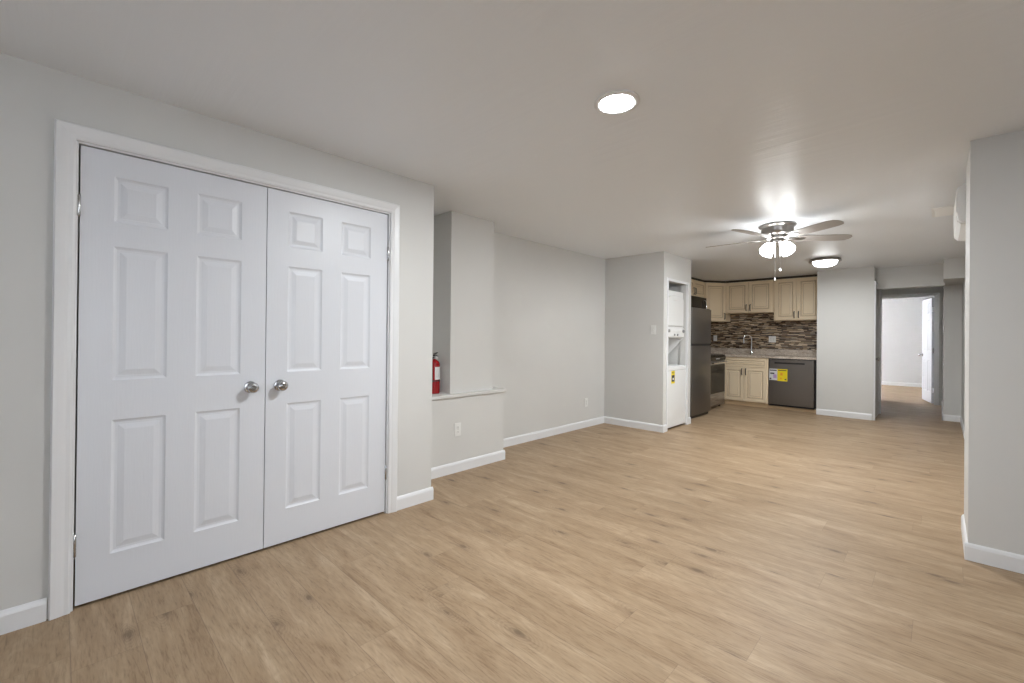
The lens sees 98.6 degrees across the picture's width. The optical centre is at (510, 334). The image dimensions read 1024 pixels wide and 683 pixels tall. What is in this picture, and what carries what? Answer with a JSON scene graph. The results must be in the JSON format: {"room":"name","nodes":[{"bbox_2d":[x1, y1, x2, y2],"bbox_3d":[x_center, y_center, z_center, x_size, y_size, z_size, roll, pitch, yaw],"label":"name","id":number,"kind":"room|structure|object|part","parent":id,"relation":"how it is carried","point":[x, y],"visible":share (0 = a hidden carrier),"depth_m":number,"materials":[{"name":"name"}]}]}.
{"room":"empty living room","nodes":[
{"label":"empty living room","id":0,"kind":"room"},
{"bbox_2d":[0,53,433,618],"bbox_3d":[-2.435,0.032,1.826,0.709,2.303,4.614,0,0,44],"label":"wall","id":1,"kind":"structure","parent":0,"point":[32,95],"depth_m":1.83,"materials":[{"name":"paint"}]},
{"bbox_2d":[0,597,46,634],"bbox_3d":[-2.760,1.131,0.983,0.013,0.092,2.374,0,0,44],"label":"baseboard","id":2,"kind":"structure","parent":1,"relation":"attached to","point":[15,618],"depth_m":1.78,"materials":[{"name":"white paint"}]},
{"bbox_2d":[73,145,266,605],"bbox_3d":[-1.609,0.179,2.158,0.102,1.999,0.750,0,0,44],"label":"door","id":3,"kind":"structure","parent":1,"relation":"in","point":[172,305],"depth_m":2.12,"materials":[{"name":"white paint"}]},
{"bbox_3d":[-1.385,0.283,2.362,0.066,0.064,0.064,0,0,44],"label":"knob","id":4,"kind":"part","parent":3,"relation":"part of","materials":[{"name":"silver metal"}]},
{"bbox_2d":[48,119,399,620],"bbox_3d":[-1.381,0.149,2.463,0.131,2.092,1.644,0,0,44],"label":"door frame","id":5,"kind":"structure","parent":1,"relation":"attached to","point":[66,134],"depth_m":1.88,"materials":[{"name":"white paint"}]},
{"bbox_2d":[263,188,388,547],"bbox_3d":[-1.082,0.186,2.698,0.102,1.999,0.750,0,0,44],"label":"door","id":6,"kind":"structure","parent":1,"relation":"in","point":[325,467],"depth_m":2.67,"materials":[{"name":"white paint"}]},
{"bbox_3d":[-1.282,0.284,2.468,0.066,0.064,0.064,0,0,44],"label":"knob","id":7,"kind":"part","parent":6,"relation":"part of","materials":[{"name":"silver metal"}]},
{"bbox_2d":[397,486,433,510],"bbox_3d":[-0.809,1.158,3.246,0.381,0.092,0.315,0,0,44],"label":"baseboard","id":8,"kind":"structure","parent":1,"relation":"attached to","point":[404,501],"depth_m":3.11,"materials":[{"name":"white paint"}]},
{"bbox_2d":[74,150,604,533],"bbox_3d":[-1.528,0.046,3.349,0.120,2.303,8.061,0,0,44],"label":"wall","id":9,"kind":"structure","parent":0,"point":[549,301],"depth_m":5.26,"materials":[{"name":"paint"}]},
{"bbox_2d":[431,416,603,478],"bbox_3d":[0.237,1.174,4.835,0.341,0.092,3.447,0,0,44],"label":"baseboard","id":10,"kind":"structure","parent":9,"relation":"attached to","point":[519,439],"depth_m":4.74,"materials":[{"name":"white paint"}]},
{"bbox_2d":[431,211,503,467],"bbox_3d":[-0.567,0.057,4.013,0.328,2.303,1.126,0,0,44],"label":"wall","id":11,"kind":"structure","parent":0,"point":[463,252],"depth_m":4.00,"materials":[{"name":"paint"}]},
{"bbox_2d":[454,423,460,435],"bbox_3d":[-0.462,0.836,3.884,0.009,0.115,0.070,0,0,44],"label":"electrical outlet","id":12,"kind":"object","parent":11,"relation":"attached to","point":[457,425],"visible":1,"depth_m":3.88,"materials":[{"name":"white plastic"}]},
{"bbox_2d":[432,387,505,399],"bbox_3d":[-0.560,0.534,4.011,0.344,0.030,1.142,0,0,44],"label":"ledge","id":13,"kind":"object","parent":11,"relation":"on","point":[440,395],"visible":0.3,"depth_m":3.95,"materials":[{"name":"paint"}]},
{"bbox_2d":[432,352,439,393],"bbox_3d":[-0.672,0.337,3.901,0.106,0.362,0.104,1,0,-33],"label":"fire extinguisher","id":14,"kind":"object","parent":13,"relation":"on","point":[435,363],"visible":0.77,"depth_m":3.86,"materials":[{"name":"red metal"}]},
{"bbox_2d":[0,385,1023,682],"bbox_3d":[4.133,1.298,5.032,6.700,0.080,18.600,0,0,44],"label":"floor","id":15,"kind":"structure","parent":0,"point":[735,543],"depth_m":2.14,"materials":[{"name":"brown wood"}]},
{"bbox_2d":[668,290,685,427],"bbox_3d":[2.031,0.324,6.115,0.603,1.835,0.572,0,0,44],"label":"laundry","id":16,"kind":"object","parent":15,"relation":"on","point":[676,373],"visible":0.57,"depth_m":5.92,"materials":[{"name":"white metal"}]},
{"bbox_3d":[2.225,-0.325,5.929,0.026,0.415,0.476,0,0,44],"label":"dryer door","id":17,"kind":"part","parent":16,"relation":"part of","materials":[{"name":"white metal"}]},
{"bbox_3d":[2.222,-0.028,5.929,0.024,0.128,0.558,0,0,44],"label":"control panel","id":18,"kind":"part","parent":16,"relation":"part of","materials":[{"name":"white plastic"}]},
{"bbox_2d":[668,364,685,427],"bbox_3d":[2.026,0.810,6.114,0.600,0.813,0.572,0,0,44],"label":"washer","id":19,"kind":"object","parent":16,"relation":"in","point":[676,373],"depth_m":5.91,"materials":[{"name":"white metal"}]},
{"bbox_2d":[690,307,710,418],"bbox_3d":[2.676,0.418,6.950,0.698,1.665,0.765,0,0,44],"label":"refrigerator","id":20,"kind":"object","parent":15,"relation":"on","point":[700,367],"visible":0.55,"depth_m":6.66,"materials":[{"name":"silver metal"}]},
{"bbox_3d":[2.900,0.150,6.735,0.036,0.034,0.745,0,0,44],"label":"pocket handle","id":21,"kind":"part","parent":20,"relation":"part of","materials":[{"name":"black plastic"}]},
{"bbox_3d":[2.901,0.682,6.728,0.063,1.030,0.765,0,0,44],"label":"fridge door","id":22,"kind":"part","parent":20,"relation":"part of","materials":[{"name":"silver metal"}]},
{"bbox_3d":[2.909,-0.135,6.731,0.063,0.535,0.765,0,0,44],"label":"freezer door","id":23,"kind":"part","parent":20,"relation":"part of","materials":[{"name":"silver metal"}]},
{"bbox_2d":[710,354,727,406],"bbox_3d":[3.351,0.802,7.784,0.722,0.916,0.758,0,0,44],"label":"electric range","id":24,"kind":"object","parent":15,"relation":"on","point":[718,361],"visible":0.33,"depth_m":7.58,"materials":[{"name":"silver metal"}]},
{"bbox_3d":[3.548,1.125,7.588,0.030,0.183,0.752,0,0,44],"label":"storage drawer","id":25,"kind":"part","parent":24,"relation":"part of","materials":[{"name":"silver metal"}]},
{"bbox_3d":[3.553,0.738,7.588,0.034,0.577,0.752,0,0,44],"label":"oven door","id":26,"kind":"part","parent":24,"relation":"part of","materials":[{"name":"silver metal"}]},
{"bbox_3d":[3.560,0.404,7.585,0.047,0.075,0.758,0,0,44],"label":"control panel","id":27,"kind":"part","parent":24,"relation":"part of","materials":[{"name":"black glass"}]},
{"bbox_2d":[724,357,769,403],"bbox_3d":[4.199,0.799,8.273,1.285,0.793,0.638,0,0,44],"label":"base cabinet","id":28,"kind":"object","parent":15,"relation":"on","point":[746,378],"visible":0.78,"depth_m":7.85,"materials":[{"name":"beige paint"}]},
{"bbox_3d":[4.073,0.878,8.016,0.340,0.600,0.020,0,0,44],"label":"door","id":29,"kind":"part","parent":28,"relation":"part of","materials":[{"name":"beige paint"}]},
{"bbox_3d":[4.207,0.497,7.890,0.703,0.145,0.020,0,0,44],"label":"drawer","id":30,"kind":"part","parent":28,"relation":"part of","materials":[{"name":"beige paint"}]},
{"bbox_3d":[4.327,0.880,7.769,0.358,0.600,0.020,0,0,44],"label":"door","id":31,"kind":"part","parent":28,"relation":"part of","materials":[{"name":"beige paint"}]},
{"bbox_2d":[711,353,816,359],"bbox_3d":[4.356,0.384,7.982,2.087,0.037,0.918,0,0,44],"label":"countertop","id":32,"kind":"structure","parent":28,"relation":"on","point":[725,354],"depth_m":7.68,"materials":[{"name":"stone"}]},
{"bbox_2d":[743,335,755,354],"bbox_3d":[4.506,0.182,8.295,0.231,0.372,0.085,0,0,21],"label":"kitchen faucet","id":33,"kind":"object","parent":32,"relation":"on","point":[751,351],"visible":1,"depth_m":8.29,"materials":[{"name":"silver metal"}]},
{"bbox_2d":[711,348,816,355],"bbox_3d":[4.671,0.317,8.304,2.087,0.104,0.021,0,0,44],"label":"upstand","id":34,"kind":"structure","parent":32,"relation":"on","point":[713,350],"depth_m":8.18,"materials":[{"name":"stone"}]},
{"bbox_2d":[724,399,815,412],"bbox_3d":[4.486,1.234,7.664,1.430,0.074,0.015,0,0,44],"label":"board","id":35,"kind":"object","parent":15,"relation":"on","point":[764,405],"visible":0.82,"depth_m":7.69,"materials":[{"name":"beige wood"}]},
{"bbox_2d":[769,358,816,409],"bbox_3d":[4.924,0.814,7.590,0.678,0.810,0.602,0,0,44],"label":"dishwasher","id":36,"kind":"object","parent":15,"relation":"on","point":[792,382],"visible":0.98,"depth_m":7.36,"materials":[{"name":"grey metal"}]},
{"bbox_3d":[4.697,0.480,7.405,0.440,0.028,0.012,0,0,44],"label":"pocket handle","id":37,"kind":"part","parent":36,"relation":"part of","materials":[{"name":"black plastic"}]},
{"bbox_3d":[4.724,1.203,7.400,0.648,0.027,0.046,0,0,44],"label":"toe plate","id":38,"kind":"part","parent":36,"relation":"part of","materials":[{"name":"black plastic"}]},
{"bbox_2d":[0,0,1023,298],"bbox_3d":[4.156,-1.095,5.041,6.700,0.100,18.600,0,0,44],"label":"ceiling","id":39,"kind":"structure","parent":0,"point":[865,115],"depth_m":2.01,"materials":[{"name":"white paint"}]},
{"bbox_2d":[594,90,639,114],"bbox_3d":[0.499,-1.083,2.063,0.212,0.016,0.212,0,0,44],"label":"recessed light","id":40,"kind":"object","parent":39,"relation":"in","point":[614,102],"visible":1,"depth_m":2.04,"materials":[{"name":"white glass"}]},
{"bbox_2d":[706,220,851,280],"bbox_3d":[2.546,-0.793,4.294,1.225,0.540,1.269,0,0,44],"label":"ceiling fan","id":41,"kind":"object","parent":39,"relation":"hanging from","point":[776,233],"visible":1,"depth_m":4.17,"materials":[{"name":"silver metal"}]},
{"bbox_3d":[2.277,-0.937,4.546,0.488,0.031,0.134,0,0,42],"label":"blade","id":42,"kind":"part","parent":41,"relation":"part of","materials":[{"name":"grey wood"}]},
{"bbox_3d":[2.223,-0.939,4.056,0.488,0.031,0.134,1,0,-30],"label":"blade","id":43,"kind":"part","parent":41,"relation":"part of","materials":[{"name":"grey wood"}]},
{"bbox_3d":[2.464,-0.828,4.236,0.114,0.123,0.118,0,0,44],"label":"lamp shade","id":44,"kind":"part","parent":41,"relation":"part of","materials":[{"name":"white glass"}]},
{"bbox_3d":[2.614,-0.827,4.142,0.118,0.123,0.114,0,0,44],"label":"lamp shade","id":45,"kind":"part","parent":41,"relation":"part of","materials":[{"name":"white glass"}]},
{"bbox_3d":[2.620,-0.928,4.098,0.068,0.018,0.170,1,0,-12],"label":"blade arm","id":46,"kind":"part","parent":41,"relation":"part of","materials":[{"name":"silver metal"}]},
{"bbox_3d":[2.756,-0.926,4.244,0.170,0.018,0.068,1,0,6],"label":"blade arm","id":47,"kind":"part","parent":41,"relation":"part of","materials":[{"name":"silver metal"}]},
{"bbox_3d":[2.672,-0.935,3.854,0.134,0.031,0.488,1,0,-12],"label":"blade","id":48,"kind":"part","parent":41,"relation":"part of","materials":[{"name":"grey wood"}]},
{"bbox_3d":[3.004,-0.931,4.218,0.488,0.031,0.134,1,0,6],"label":"blade","id":49,"kind":"part","parent":41,"relation":"part of","materials":[{"name":"grey wood"}]},
{"bbox_2d":[809,257,841,267],"bbox_3d":[4.302,-0.977,6.014,0.372,0.126,0.372,0,0,44],"label":"light","id":50,"kind":"object","parent":39,"relation":"attached to","point":[824,262],"visible":1,"depth_m":5.92,"materials":[{"name":"white glass"}]},
{"bbox_3d":[4.302,-0.968,6.014,0.284,0.076,0.284,0,0,44],"label":"lamp shade","id":51,"kind":"part","parent":50,"relation":"part of","materials":[{"name":"white glass"}]},
{"bbox_2d":[931,205,954,217],"bbox_3d":[3.692,-1.047,3.746,0.150,0.014,0.340,0,0,44],"label":"ceiling vent","id":52,"kind":"object","parent":39,"relation":"in","point":[948,210],"visible":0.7,"depth_m":3.72,"materials":[{"name":"white plastic"}]},
{"bbox_2d":[604,251,690,424],"bbox_3d":[1.891,0.089,6.242,0.990,2.303,0.856,0,0,44],"label":"wall","id":53,"kind":"structure","parent":0,"point":[635,285],"depth_m":5.88,"materials":[{"name":"paint"}]},
{"bbox_2d":[604,416,690,432],"bbox_3d":[1.926,1.195,6.184,0.875,0.092,0.869,0,0,44],"label":"baseboard","id":54,"kind":"structure","parent":53,"relation":"attached to","point":[609,420],"depth_m":5.84,"materials":[{"name":"white paint"}]},
{"bbox_2d":[651,326,655,333],"bbox_3d":[1.846,-0.063,5.679,0.070,0.115,0.016,0,0,44],"label":"light switch","id":55,"kind":"object","parent":53,"relation":"attached to","point":[653,328],"visible":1,"depth_m":5.68,"materials":[{"name":"white plastic"}]},
{"bbox_2d":[666,278,688,430],"bbox_3d":[2.237,0.256,5.896,0.030,1.974,0.666,0,0,44],"label":"trim","id":56,"kind":"structure","parent":53,"relation":"attached to","point":[668,279],"depth_m":6.10,"materials":[{"name":"white paint"}]},
{"bbox_2d":[816,266,879,419],"bbox_3d":[5.526,0.128,7.176,0.707,2.303,1.006,0,0,44],"label":"wall","id":57,"kind":"structure","parent":0,"point":[845,297],"depth_m":6.82,"materials":[{"name":"paint"}]},
{"bbox_2d":[816,409,871,419],"bbox_3d":[5.152,1.228,6.815,0.687,0.092,0.013,0,0,44],"label":"baseboard","id":58,"kind":"structure","parent":57,"relation":"attached to","point":[845,414],"depth_m":6.79,"materials":[{"name":"white paint"}]},
{"bbox_2d":[873,281,881,419],"bbox_3d":[5.745,0.240,6.879,0.021,2.080,0.865,0,0,44],"label":"door frame","id":59,"kind":"structure","parent":57,"relation":"attached to","point":[875,282],"depth_m":6.58,"materials":[{"name":"white paint"}]},
{"bbox_2d":[881,297,933,383],"bbox_3d":[10.472,0.191,11.451,6.200,2.303,0.120,0,0,44],"label":"wall","id":60,"kind":"structure","parent":0,"point":[901,317],"depth_m":11.54,"materials":[{"name":"paint"}]},
{"bbox_2d":[881,381,921,386],"bbox_3d":[10.415,1.296,11.399,6.000,0.092,0.013,0,0,44],"label":"baseboard","id":61,"kind":"structure","parent":60,"relation":"attached to","point":[882,382],"depth_m":11.54,"materials":[{"name":"white paint"}]},
{"bbox_2d":[876,263,944,289],"bbox_3d":[5.949,-0.863,6.558,0.752,0.318,0.120,0,0,44],"label":"beam","id":62,"kind":"structure","parent":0,"point":[928,275],"depth_m":6.51,"materials":[{"name":"paint"}]},
{"bbox_2d":[942,257,964,415],"bbox_3d":[7.024,0.141,6.921,0.320,2.303,3.120,0,0,44],"label":"wall","id":63,"kind":"structure","parent":0,"point":[952,294],"depth_m":6.54,"materials":[{"name":"paint"}]},
{"bbox_2d":[881,286,942,404],"bbox_3d":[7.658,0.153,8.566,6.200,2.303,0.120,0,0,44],"label":"door frame","id":64,"kind":"structure","parent":63,"relation":"in","point":[939,289],"depth_m":8.17,"materials":[{"name":"paint"}]},
{"bbox_2d":[918,298,933,402],"bbox_3d":[8.210,0.300,8.647,0.168,2.000,0.760,0,0,33],"label":"door","id":65,"kind":"structure","parent":63,"relation":"in","point":[927,354],"depth_m":8.56,"materials":[{"name":"white paint"}]},
{"bbox_2d":[961,279,964,423],"bbox_3d":[4.872,0.112,4.572,0.120,2.303,5.250,0,0,44],"label":"wall","id":66,"kind":"structure","parent":0,"point":[963,283],"depth_m":6.02,"materials":[{"name":"paint"}]},
{"bbox_2d":[941,401,963,435],"bbox_3d":[5.478,1.227,5.433,0.205,0.092,7.350,0,0,44],"label":"baseboard","id":67,"kind":"structure","parent":66,"relation":"attached to","point":[954,418],"depth_m":6.54,"materials":[{"name":"white paint"}]},
{"bbox_2d":[953,183,965,240],"bbox_3d":[3.247,-0.864,3.102,0.162,0.296,0.770,0,0,44],"label":"air conditioner","id":68,"kind":"object","parent":66,"relation":"attached to","point":[959,217],"visible":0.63,"depth_m":2.88,"materials":[{"name":"white plastic"}]},
{"bbox_3d":[3.193,-0.878,3.156,0.008,0.161,0.760,0,0,44],"label":"panel","id":69,"kind":"part","parent":68,"relation":"part of","materials":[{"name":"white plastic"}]},
{"bbox_2d":[964,130,1023,554],"bbox_3d":[3.607,0.090,1.752,2.483,2.303,0.553,0,0,44],"label":"wall","id":70,"kind":"structure","parent":0,"point":[994,257],"depth_m":2.35,"materials":[{"name":"paint"}]},
{"bbox_2d":[961,514,1023,573],"bbox_3d":[3.587,1.195,1.748,2.496,0.092,0.566,0,0,44],"label":"baseboard","id":71,"kind":"structure","parent":70,"relation":"attached to","point":[993,557],"depth_m":2.35,"materials":[{"name":"white paint"}]},
{"bbox_3d":[4.680,0.124,8.398,2.211,2.303,0.120,0,0,44],"label":"wall","id":72,"kind":"structure","parent":0,"visible":0},
{"bbox_2d":[704,280,729,321],"bbox_3d":[3.910,-0.647,8.593,0.567,0.771,0.666,0,0,44],"label":"upper cabinet","id":73,"kind":"object","parent":72,"relation":"attached to","point":[715,291],"visible":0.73,"depth_m":8.39,"materials":[{"name":"beige paint"}]},
{"bbox_2d":[726,278,773,313],"bbox_3d":[4.506,-0.717,8.244,0.810,0.621,0.336,0,0,44],"label":"upper cabinet","id":74,"kind":"object","parent":72,"relation":"attached to","point":[751,296],"visible":0.95,"depth_m":8.13,"materials":[{"name":"beige paint"}]},
{"bbox_3d":[4.280,-0.701,8.296,0.390,0.561,0.020,0,0,44],"label":"door","id":75,"kind":"part","parent":74,"relation":"part of","materials":[{"name":"beige paint"}]},
{"bbox_3d":[4.562,-0.700,8.020,0.388,0.561,0.020,0,0,44],"label":"door","id":76,"kind":"part","parent":74,"relation":"part of","materials":[{"name":"beige paint"}]},
{"bbox_2d":[710,313,816,349],"bbox_3d":[4.679,-0.105,8.311,2.091,0.739,0.010,0,0,44],"label":"tile","id":77,"kind":"structure","parent":72,"relation":"attached to","point":[790,335],"depth_m":8.24,"materials":[{"name":"tile"}]},
{"bbox_2d":[769,336,775,341],"bbox_3d":[4.844,0.081,8.134,0.116,0.115,0.009,0,0,44],"label":"electrical outlet","id":78,"kind":"object","parent":77,"relation":"attached to","point":[771,338],"visible":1,"depth_m":8.13,"materials":[{"name":"white plastic"}]},
{"bbox_2d":[774,274,816,320],"bbox_3d":[5.051,-0.639,7.711,0.705,0.771,0.336,0,0,44],"label":"upper cabinet","id":79,"kind":"object","parent":72,"relation":"attached to","point":[795,297],"visible":0.85,"depth_m":7.63,"materials":[{"name":"beige paint"}]},
{"bbox_3d":[4.847,-0.623,7.742,0.330,0.711,0.020,0,0,44],"label":"door","id":80,"kind":"part","parent":79,"relation":"part of","materials":[{"name":"beige paint"}]},
{"bbox_3d":[5.088,-0.621,7.506,0.335,0.711,0.020,0,0,44],"label":"door","id":81,"kind":"part","parent":79,"relation":"part of","materials":[{"name":"beige paint"}]},
{"bbox_3d":[2.841,0.105,8.011,0.120,2.303,3.003,0,0,44],"label":"wall","id":82,"kind":"structure","parent":0,"visible":0},
{"bbox_2d":[691,277,704,297],"bbox_3d":[3.280,-0.867,8.104,0.346,0.346,0.905,0,0,44],"label":"upper cabinet","id":83,"kind":"object","parent":82,"relation":"attached to","point":[697,285],"visible":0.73,"depth_m":8.09,"materials":[{"name":"beige paint"}]},
{"bbox_3d":[3.188,-0.851,7.831,0.020,0.286,0.363,0,0,44],"label":"door","id":84,"kind":"part","parent":83,"relation":"part of","materials":[{"name":"beige paint"}]},
{"bbox_2d":[691,296,706,308],"bbox_3d":[3.254,-0.487,8.019,0.435,0.405,0.755,0,0,44],"label":"microwave oven","id":85,"kind":"object","parent":83,"relation":"attached to","point":[697,302],"visible":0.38,"depth_m":7.90,"materials":[{"name":"black metal"}]},
{"bbox_3d":[3.580,-0.499,8.122,0.022,0.365,0.152,0,0,44],"label":"control panel","id":86,"kind":"part","parent":85,"relation":"part of","materials":[{"name":"black glass"}]},
{"bbox_3d":[3.495,-0.847,8.145,0.020,0.286,0.505,0,0,44],"label":"door","id":87,"kind":"part","parent":83,"relation":"part of","materials":[{"name":"beige paint"}]}
]}

